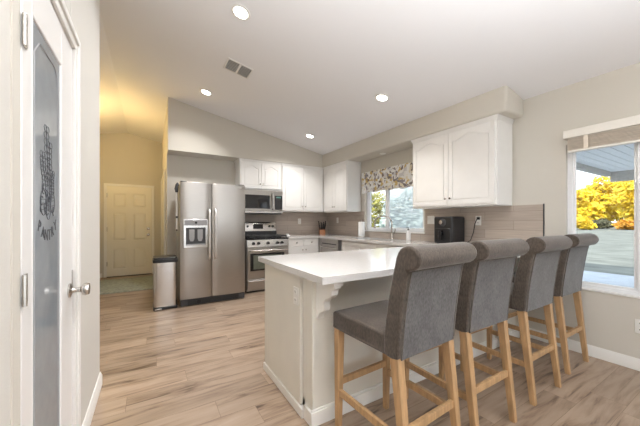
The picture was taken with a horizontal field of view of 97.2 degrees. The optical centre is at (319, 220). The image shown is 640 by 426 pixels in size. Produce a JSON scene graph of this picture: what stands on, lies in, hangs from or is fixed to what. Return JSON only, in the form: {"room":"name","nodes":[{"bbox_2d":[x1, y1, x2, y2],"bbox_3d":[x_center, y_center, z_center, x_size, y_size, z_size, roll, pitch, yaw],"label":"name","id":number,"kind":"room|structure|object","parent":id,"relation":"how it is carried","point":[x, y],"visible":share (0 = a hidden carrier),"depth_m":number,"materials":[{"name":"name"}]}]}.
{"room":"kitchen","nodes":[
{"label":"kitchen","id":0,"kind":"room"},
{"bbox_2d":[0,0,99,425],"bbox_3d":[-0.282,-0.370,-0.258,0.110,3.420,5.450,0,0,-31],"label":"wall","id":1,"kind":"structure","parent":0,"point":[84,14],"depth_m":1.61,"materials":[{"name":"grey paint"}]},
{"bbox_2d":[10,0,19,425],"bbox_3d":[-0.841,0.203,0.778,0.004,2.035,0.055,0,0,-31],"label":"trim","id":2,"kind":"structure","parent":1,"relation":"attached to","point":[14,4],"depth_m":0.77,"materials":[{"name":"grey paint"}]},
{"bbox_2d":[20,0,89,425],"bbox_3d":[-0.995,0.199,1.073,0.116,2.019,0.617,0,0,-31],"label":"door","id":3,"kind":"structure","parent":1,"relation":"in","point":[47,289],"depth_m":0.99,"materials":[{"name":"white wood"}]},
{"bbox_2d":[50,0,80,425],"bbox_3d":[-1.004,0.170,1.072,0.027,2.100,0.746,0,0,-31],"label":"trim","id":4,"kind":"structure","parent":1,"relation":"attached to","point":[59,6],"depth_m":1.34,"materials":[{"name":"white wood"}]},
{"bbox_2d":[82,372,101,425],"bbox_3d":[-1.424,1.173,1.757,0.015,0.095,0.820,0,0,-31],"label":"baseboard","id":5,"kind":"structure","parent":1,"relation":"attached to","point":[92,405],"depth_m":1.79,"materials":[{"name":"white"}]},
{"bbox_2d":[100,133,161,277],"bbox_3d":[-4.742,-0.336,6.103,2.580,3.352,0.150,0,0,-31],"label":"wall","id":6,"kind":"structure","parent":0,"point":[125,158],"depth_m":6.33,"materials":[{"name":"grey paint"}]},
{"bbox_2d":[104,183,153,277],"bbox_3d":[-4.244,0.203,6.300,0.935,2.035,0.027,0,0,-31],"label":"trim","id":7,"kind":"structure","parent":6,"relation":"attached to","point":[105,184],"depth_m":6.08,"materials":[{"name":"white wood"}]},
{"bbox_2d":[107,186,151,276],"bbox_3d":[-4.234,0.223,6.278,0.831,1.965,0.073,0,0,-31],"label":"door","id":8,"kind":"structure","parent":6,"relation":"in","point":[129,209],"depth_m":6.29,"materials":[{"name":"beige wood"}]},
{"bbox_2d":[107,273,151,277],"bbox_3d":[-4.241,1.212,6.294,0.835,0.015,0.040,0,0,-31],"label":"trim","id":9,"kind":"structure","parent":6,"relation":"attached to","point":[148,273],"depth_m":6.27,"materials":[{"name":"brown wood"}]},
{"bbox_2d":[162,116,165,174],"bbox_3d":[-3.147,-0.305,5.821,0.140,3.290,2.280,0,0,-31],"label":"wall","id":10,"kind":"structure","parent":0,"point":[164,131],"depth_m":5.45,"materials":[{"name":"grey paint"}]},
{"bbox_2d":[162,179,163,254],"bbox_3d":[-3.188,0.190,5.738,0.013,2.040,1.670,0,0,-31],"label":"door","id":11,"kind":"structure","parent":10,"relation":"in","point":[163,179],"depth_m":5.61,"materials":[{"name":"beige"}]},
{"bbox_2d":[161,169,165,254],"bbox_3d":[-3.193,0.155,5.735,0.027,2.130,1.820,0,0,-31],"label":"trim","id":12,"kind":"structure","parent":10,"relation":"attached to","point":[164,172],"depth_m":4.96,"materials":[{"name":"white"}]},
{"bbox_2d":[166,109,323,254],"bbox_3d":[-1.221,-0.310,5.569,3.180,3.300,0.140,0,0,-31],"label":"wall","id":13,"kind":"structure","parent":0,"point":[178,168],"depth_m":4.83,"materials":[{"name":"grey paint"}]},
{"bbox_2d":[234,158,280,190],"bbox_3d":[-1.162,-0.839,5.300,0.798,0.538,0.379,0,0,-31],"label":"upper cabinet","id":14,"kind":"object","parent":13,"relation":"attached to","point":[253,174],"visible":0.97,"depth_m":5.15,"materials":[{"name":"white wood"}]},
{"bbox_2d":[245,189,282,214],"bbox_3d":[-1.117,-0.345,5.272,0.755,0.440,0.446,0,0,-31],"label":"microwave","id":15,"kind":"object","parent":14,"relation":"attached to","point":[257,202],"visible":0.68,"depth_m":5.12,"materials":[{"name":"silver metal"}]},
{"bbox_2d":[245,212,327,234],"bbox_3d":[-0.703,0.055,5.794,2.058,0.470,0.010,0,0,-31],"label":"backsplash","id":16,"kind":"structure","parent":13,"relation":"attached to","point":[286,222],"depth_m":5.89,"materials":[{"name":"tile"}]},
{"bbox_2d":[281,163,322,212],"bbox_3d":[-0.408,-0.646,5.748,0.946,0.923,0.369,0,0,-31],"label":"upper cabinet","id":17,"kind":"object","parent":13,"relation":"attached to","point":[301,185],"visible":0.98,"depth_m":5.59,"materials":[{"name":"white wood"}]},
{"bbox_2d":[167,97,322,166],"bbox_3d":[-1.246,-1.530,5.262,2.820,0.840,0.360,0,0,-31],"label":"soffit","id":18,"kind":"structure","parent":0,"point":[192,131],"depth_m":4.79,"materials":[{"name":"grey paint"}]},
{"bbox_2d":[90,274,639,425],"bbox_3d":[-0.755,1.280,2.435,5.620,0.120,10.550,0,0,-31],"label":"floor","id":19,"kind":"structure","parent":0,"point":[198,364],"depth_m":2.13,"materials":[{"name":"brown wood"}]},
{"bbox_2d":[100,276,152,294],"bbox_3d":[-3.666,1.214,5.432,1.030,0.012,1.350,0,0,-31],"label":"entry rug","id":20,"kind":"object","parent":19,"relation":"on","point":[111,286],"visible":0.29,"depth_m":5.28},
{"bbox_2d":[152,255,177,310],"bbox_3d":[-2.206,0.863,4.018,0.310,0.715,0.390,0,0,-31],"label":"trash can","id":21,"kind":"object","parent":19,"relation":"on","point":[164,266],"visible":1,"depth_m":3.89,"materials":[{"name":"silver metal"}]},
{"bbox_2d":[176,181,244,306],"bbox_3d":[-1.749,0.325,4.495,0.925,1.790,0.854,0,0,-31],"label":"refrigerator","id":22,"kind":"object","parent":19,"relation":"on","point":[210,235],"visible":0.97,"depth_m":4.19,"materials":[{"name":"grey metal"}]},
{"bbox_2d":[174,183,178,230],"bbox_3d":[-2.053,-0.206,4.040,0.060,0.692,0.050,0,0,-31],"label":"duster","id":23,"kind":"object","parent":22,"relation":"hanging from","point":[176,188],"visible":1,"depth_m":4.03,"materials":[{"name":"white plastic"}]},
{"bbox_2d":[245,222,288,292],"bbox_3d":[-1.045,0.618,5.159,0.760,1.204,0.725,0,0,-31],"label":"gas range","id":24,"kind":"object","parent":19,"relation":"on","point":[261,238],"visible":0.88,"depth_m":4.86,"materials":[{"name":"silver metal"}]},
{"bbox_2d":[245,236,288,239],"bbox_3d":[-1.047,0.307,5.161,0.760,0.025,0.600,0,0,-31],"label":"cooktop","id":25,"kind":"object","parent":24,"relation":"in","point":[246,237],"depth_m":4.94,"materials":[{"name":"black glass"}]},
{"bbox_2d":[288,238,317,253],"bbox_3d":[-0.449,0.775,5.577,0.660,0.890,0.619,0,0,-31],"label":"base cabinet","id":26,"kind":"object","parent":19,"relation":"on","point":[303,245],"visible":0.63,"depth_m":5.33,"materials":[{"name":"white wood"}]},
{"bbox_2d":[318,238,320,251],"bbox_3d":[0.091,0.775,5.917,0.550,0.890,0.580,0,0,-31],"label":"base cabinet","id":27,"kind":"object","parent":19,"relation":"on","point":[319,239],"visible":0.02,"depth_m":5.55,"materials":[{"name":"white wood"}]},
{"bbox_2d":[320,238,341,251],"bbox_3d":[0.382,0.776,5.321,0.611,0.888,0.600,0,0,-31],"label":"dishwasher","id":28,"kind":"object","parent":19,"relation":"on","point":[327,245],"visible":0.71,"depth_m":5.14,"materials":[{"name":"grey metal"}]},
{"bbox_2d":[342,240,399,250],"bbox_3d":[0.939,0.775,4.454,0.609,0.890,1.300,0,0,-31],"label":"base cabinet","id":29,"kind":"object","parent":19,"relation":"on","point":[346,245],"visible":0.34,"depth_m":4.43,"materials":[{"name":"white wood"}]},
{"bbox_2d":[263,258,519,425],"bbox_3d":[0.904,0.775,2.583,2.615,0.890,0.980,0,0,-31],"label":"base cabinet","id":30,"kind":"object","parent":19,"relation":"on","point":[299,340],"visible":0.34,"depth_m":1.85,"materials":[{"name":"white"}]},
{"bbox_2d":[293,286,298,305],"bbox_3d":[-0.156,0.482,1.815,0.009,0.115,0.070,0,0,-31],"label":"wall outlet","id":31,"kind":"object","parent":30,"relation":"attached to","point":[295,289],"visible":1,"depth_m":1.80,"materials":[{"name":"white plastic"}]},
{"bbox_2d":[258,234,519,284],"bbox_3d":[0.093,0.309,3.881,2.652,0.038,4.087,0,0,-31],"label":"countertop","id":32,"kind":"structure","parent":30,"relation":"on","point":[323,268],"depth_m":2.07,"materials":[{"name":"stone"}]},
{"bbox_2d":[318,221,325,234],"bbox_3d":[0.045,0.145,6.011,0.169,0.291,0.160,0,0,-6],"label":"knife block","id":33,"kind":"object","parent":32,"relation":"on","point":[322,229],"visible":1,"depth_m":5.96,"materials":[{"name":"brown wood"}]},
{"bbox_2d":[358,219,364,236],"bbox_3d":[0.756,0.131,5.138,0.140,0.318,0.140,0,0,-31],"label":"paper towel roll","id":34,"kind":"object","parent":32,"relation":"on","point":[361,225],"visible":0.98,"depth_m":5.09,"materials":[{"name":"white paper"}]},
{"bbox_2d":[374,215,395,238],"bbox_3d":[1.062,0.099,4.604,0.379,0.382,0.080,0,0,34],"label":"kitchen faucet","id":35,"kind":"object","parent":32,"relation":"on","point":[392,234],"visible":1,"depth_m":4.54,"materials":[{"name":"silver metal"}]},
{"bbox_2d":[406,227,410,239],"bbox_3d":[1.335,0.189,4.262,0.071,0.203,0.068,0,0,11],"label":"soap dispenser","id":36,"kind":"object","parent":32,"relation":"on","point":[408,233],"visible":0.96,"depth_m":4.24,"materials":[{"name":"plastic"}]},
{"bbox_2d":[434,216,463,243],"bbox_3d":[1.593,0.117,3.517,0.320,0.345,0.260,0,0,-31],"label":"air fryer","id":37,"kind":"object","parent":32,"relation":"on","point":[448,229],"visible":0.81,"depth_m":3.43,"materials":[{"name":"black plastic"}]},
{"bbox_2d":[435,228,449,242],"bbox_3d":[1.482,0.175,3.450,0.061,0.170,0.210,0,0,-31],"label":"basket","id":38,"kind":"object","parent":37,"relation":"on","point":[442,235],"depth_m":3.44,"materials":[{"name":"black plastic"}]},
{"bbox_2d":[468,217,479,241],"bbox_3d":[1.840,0.120,3.460,0.038,0.334,0.214,0,0,-44],"label":"power cord","id":39,"kind":"object","parent":32,"relation":"on","point":[478,218],"visible":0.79,"depth_m":3.41,"materials":[{"name":"black plastic"}]},
{"bbox_2d":[333,242,476,425],"bbox_3d":[0.422,0.663,1.504,0.450,1.115,0.594,0,0,-34],"label":"bar stool","id":40,"kind":"object","parent":19,"relation":"on","point":[418,316],"visible":1,"depth_m":1.34,"materials":[{"name":"fabric"}]},
{"bbox_2d":[404,238,528,425],"bbox_3d":[0.897,0.663,1.805,0.450,1.115,0.594,0,0,-31],"label":"bar stool","id":41,"kind":"object","parent":19,"relation":"on","point":[486,281],"visible":0.68,"depth_m":1.59,"materials":[{"name":"fabric"}]},
{"bbox_2d":[460,235,572,405],"bbox_3d":[1.474,0.663,2.165,0.450,1.115,0.594,0,0,-31],"label":"bar stool","id":42,"kind":"object","parent":19,"relation":"on","point":[532,288],"visible":0.73,"depth_m":1.94,"materials":[{"name":"fabric"}]},
{"bbox_2d":[508,233,598,374],"bbox_3d":[2.035,0.663,2.542,0.450,1.115,0.594,0,0,-31],"label":"bar stool","id":43,"kind":"object","parent":19,"relation":"on","point":[569,276],"visible":0.59,"depth_m":2.32,"materials":[{"name":"fabric"}]},
{"bbox_2d":[100,0,639,154],"bbox_3d":[-0.652,-1.732,2.438,5.800,1.159,10.850,0,0,-31],"label":"ceiling","id":44,"kind":"structure","parent":0,"point":[320,67],"depth_m":2.81,"materials":[{"name":"white paint"}]},
{"bbox_2d":[200,89,211,95],"bbox_3d":[-1.628,-1.837,4.028,0.166,0.039,0.169,0,0,-24],"label":"recessed light","id":45,"kind":"object","parent":44,"relation":"in","point":[203,91],"visible":1,"depth_m":4.02,"materials":[{"name":"white"}]},
{"bbox_2d":[223,57,253,78],"bbox_3d":[-0.963,-1.794,3.325,0.294,0.066,0.250,0,0,-31],"label":"ceiling vent","id":46,"kind":"object","parent":44,"relation":"in","point":[231,65],"visible":1,"depth_m":3.31,"materials":[{"name":"metal"}]},
{"bbox_2d":[231,4,250,20],"bbox_3d":[-0.699,-1.837,2.486,0.166,0.039,0.169,0,0,-24],"label":"recessed light","id":47,"kind":"object","parent":44,"relation":"in","point":[239,11],"visible":1,"depth_m":2.48,"materials":[{"name":"white"}]},
{"bbox_2d":[305,134,314,137],"bbox_3d":[-0.177,-1.493,4.961,0.166,0.039,0.169,0,0,-24],"label":"recessed light","id":48,"kind":"object","parent":44,"relation":"in","point":[306,135],"visible":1,"depth_m":4.95,"materials":[{"name":"white"}]},
{"bbox_2d":[375,94,388,101],"bbox_3d":[0.752,-1.493,3.419,0.166,0.039,0.169,0,0,-24],"label":"recessed light","id":49,"kind":"object","parent":44,"relation":"in","point":[379,97],"visible":1,"depth_m":3.41,"materials":[{"name":"white glass"}]},
{"bbox_2d":[322,86,522,170],"bbox_3d":[1.023,-1.245,4.578,0.360,0.271,3.875,0,0,-31],"label":"soffit","id":50,"kind":"structure","parent":0,"point":[503,100],"depth_m":3.57,"materials":[{"name":"grey paint"}]},
{"bbox_2d":[361,62,639,358],"bbox_3d":[2.292,-0.030,2.958,0.140,2.740,8.300,0,0,-31],"label":"wall","id":51,"kind":"structure","parent":0,"point":[539,148],"depth_m":2.72,"materials":[{"name":"grey paint"}]},
{"bbox_2d":[323,160,360,212],"bbox_3d":[0.410,-0.641,5.569,0.364,0.933,0.830,0,0,-31],"label":"upper cabinet","id":52,"kind":"object","parent":51,"relation":"attached to","point":[342,180],"visible":1,"depth_m":5.30,"materials":[{"name":"white wood"}]},
{"bbox_2d":[362,162,412,193],"bbox_3d":[1.106,-0.694,4.724,0.072,0.383,1.190,0,0,-31],"label":"valance","id":53,"kind":"object","parent":51,"relation":"attached to","point":[400,176],"visible":0.97,"depth_m":4.63,"materials":[{"name":"fabric"}]},
{"bbox_2d":[365,190,424,233],"bbox_3d":[1.208,-0.326,4.681,0.107,1.028,1.320,0,0,-31],"label":"window","id":54,"kind":"structure","parent":51,"relation":"in","point":[387,228],"depth_m":4.80,"materials":[{"name":"white plastic"}]},
{"bbox_2d":[427,216,433,223],"bbox_3d":[1.567,-0.015,3.992,0.012,0.115,0.115,0,0,-31],"label":"light switch","id":55,"kind":"object","parent":51,"relation":"attached to","point":[430,219],"visible":0.9,"depth_m":4.00,"materials":[{"name":"white plastic"}]},
{"bbox_2d":[328,204,542,242],"bbox_3d":[1.221,0.055,4.589,0.010,0.470,4.040,0,0,-31],"label":"backsplash","id":56,"kind":"structure","parent":51,"relation":"attached to","point":[524,222],"depth_m":3.38,"materials":[{"name":"tile"}]},
{"bbox_2d":[411,114,513,208],"bbox_3d":[1.673,-0.639,3.473,0.364,0.938,1.135,0,0,-31],"label":"upper cabinet","id":57,"kind":"object","parent":51,"relation":"attached to","point":[469,164],"visible":1,"depth_m":3.21,"materials":[{"name":"white wood"}]},
{"bbox_2d":[475,216,480,224],"bbox_3d":[1.917,-0.005,3.415,0.009,0.115,0.070,0,0,-31],"label":"wall outlet","id":58,"kind":"object","parent":51,"relation":"attached to","point":[478,222],"visible":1,"depth_m":3.41,"materials":[{"name":"white plastic"}]},
{"bbox_2d":[543,204,543,235],"bbox_3d":[2.265,0.058,2.855,0.012,0.465,0.008,0,0,-31],"label":"trim","id":59,"kind":"structure","parent":51,"relation":"attached to","point":[543,204],"depth_m":2.85,"materials":[{"name":"black metal"}]},
{"bbox_2d":[529,328,639,370],"bbox_3d":[3.276,1.173,1.175,0.015,0.095,4.230,0,0,-31],"label":"baseboard","id":60,"kind":"structure","parent":51,"relation":"attached to","point":[600,353],"depth_m":2.47,"materials":[{"name":"white"}]},
{"bbox_2d":[563,115,639,152],"bbox_3d":[2.672,-0.742,2.126,0.064,0.220,1.322,0,0,-31],"label":"window blind","id":61,"kind":"object","parent":51,"relation":"attached to","point":[624,131],"visible":1,"depth_m":2.44,"materials":[{"name":"beige fabric"}]},
{"bbox_2d":[567,143,639,298],"bbox_3d":[2.729,-0.048,2.170,0.095,1.364,1.310,0,0,-31],"label":"window","id":62,"kind":"structure","parent":51,"relation":"in","point":[634,292],"depth_m":2.42,"materials":[{"name":"white plastic"}]},
{"bbox_2d":[635,319,639,333],"bbox_3d":[2.607,0.860,2.289,0.009,0.115,0.070,0,0,-31],"label":"wall outlet","id":63,"kind":"object","parent":51,"relation":"attached to","point":[637,321],"visible":1,"depth_m":2.31,"materials":[{"name":"white plastic"}]},
{"label":"outside","id":64,"kind":"structure","parent":0,"visible":0},
{"bbox_2d":[418,225,633,275],"bbox_3d":[28.447,1.303,43.421,86.440,1.834,125.000,0,0,-31],"label":"ground","id":65,"kind":"structure","parent":64,"point":[613,253],"depth_m":11.71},
{"bbox_2d":[372,190,391,226],"bbox_3d":[3.357,-0.375,17.030,2.259,3.158,1.837,0,0,23],"label":"shrub","id":66,"kind":"object","parent":65,"relation":"on","point":[377,207],"visible":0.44,"depth_m":16.79,"materials":[{"name":"green plant"}]},
{"bbox_2d":[376,194,410,227],"bbox_3d":[2.787,0.076,11.002,1.526,2.447,1.873,0,0,14],"label":"shrub","id":67,"kind":"object","parent":65,"relation":"on","point":[403,208],"visible":0.47,"depth_m":10.64,"materials":[{"name":"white plant"}]},
{"bbox_2d":[392,186,422,227],"bbox_3d":[4.327,-0.310,13.861,2.139,2.971,2.009,0,0,-31],"label":"shrub","id":68,"kind":"object","parent":65,"relation":"on","point":[412,222],"visible":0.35,"depth_m":13.65,"materials":[{"name":"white plant"}]},
{"bbox_2d":[415,209,422,228],"bbox_3d":[3.362,0.320,8.613,1.349,2.110,1.448,0,0,-31],"label":"shrub","id":69,"kind":"object","parent":65,"relation":"on","point":[419,215],"visible":0.02,"depth_m":8.46,"materials":[{"name":"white plant"}]},
{"bbox_2d":[576,216,597,229],"bbox_3d":[29.938,0.282,32.159,2.474,1.799,2.457,0,0,-31],"label":"bush","id":70,"kind":"object","parent":65,"relation":"on","point":[582,222],"visible":0.91,"depth_m":31.54,"materials":[{"name":"yellow plant"}]},
{"bbox_2d":[576,187,605,219],"bbox_3d":[35.691,-1.806,37.969,5.661,5.691,4.200,0,0,-31],"label":"autumn tree","id":71,"kind":"object","parent":65,"relation":"on","point":[586,205],"visible":0.74,"depth_m":36.96,"materials":[{"name":"yellow plant"}]},
{"bbox_2d":[581,176,621,220],"bbox_3d":[45.247,-3.272,45.088,5.349,8.104,5.582,0,0,-31],"label":"autumn tree","id":72,"kind":"object","parent":65,"relation":"on","point":[606,189],"visible":0.35,"depth_m":44.10,"materials":[{"name":"yellow plant"}]},
{"bbox_2d":[591,219,614,228],"bbox_3d":[33.835,0.310,33.920,2.538,1.389,2.759,0,0,-31],"label":"bush","id":73,"kind":"object","parent":65,"relation":"on","point":[601,223],"visible":0.76,"depth_m":33.28,"materials":[{"name":"green plant"}]},
{"bbox_2d":[582,271,633,287],"bbox_3d":[6.646,1.420,2.021,6.330,0.200,12.600,0,0,-31],"label":"patio slab","id":74,"kind":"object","parent":65,"relation":"on","point":[597,277],"depth_m":6.47,"materials":[{"name":"concrete"}]},
{"bbox_2d":[576,143,633,181],"bbox_3d":[6.720,0.065,1.249,5.680,2.510,9.200,0,0,-31],"label":"roof","id":75,"kind":"structure","parent":74,"relation":"on","point":[616,163],"depth_m":5.45,"materials":[{"name":"grey wood"}]},
{"bbox_2d":[608,181,627,221],"bbox_3d":[57.355,-4.508,53.435,6.212,10.278,6.388,0,0,-31],"label":"autumn tree","id":76,"kind":"object","parent":65,"relation":"on","point":[619,181],"visible":0.02,"depth_m":53.45,"materials":[{"name":"yellow plant"}]},
{"bbox_2d":[610,180,633,220],"bbox_3d":[43.120,-2.993,38.144,5.606,7.769,5.263,0,0,-31],"label":"autumn tree","id":77,"kind":"object","parent":65,"relation":"on","point":[626,191],"visible":0.55,"depth_m":38.21,"materials":[{"name":"yellow plant"}]},
{"bbox_2d":[611,218,633,229],"bbox_3d":[33.835,0.402,31.045,2.279,1.391,2.618,0,0,3],"label":"bush","id":78,"kind":"object","parent":65,"relation":"on","point":[628,224],"visible":0.91,"depth_m":30.69,"materials":[{"name":"orange plant"}]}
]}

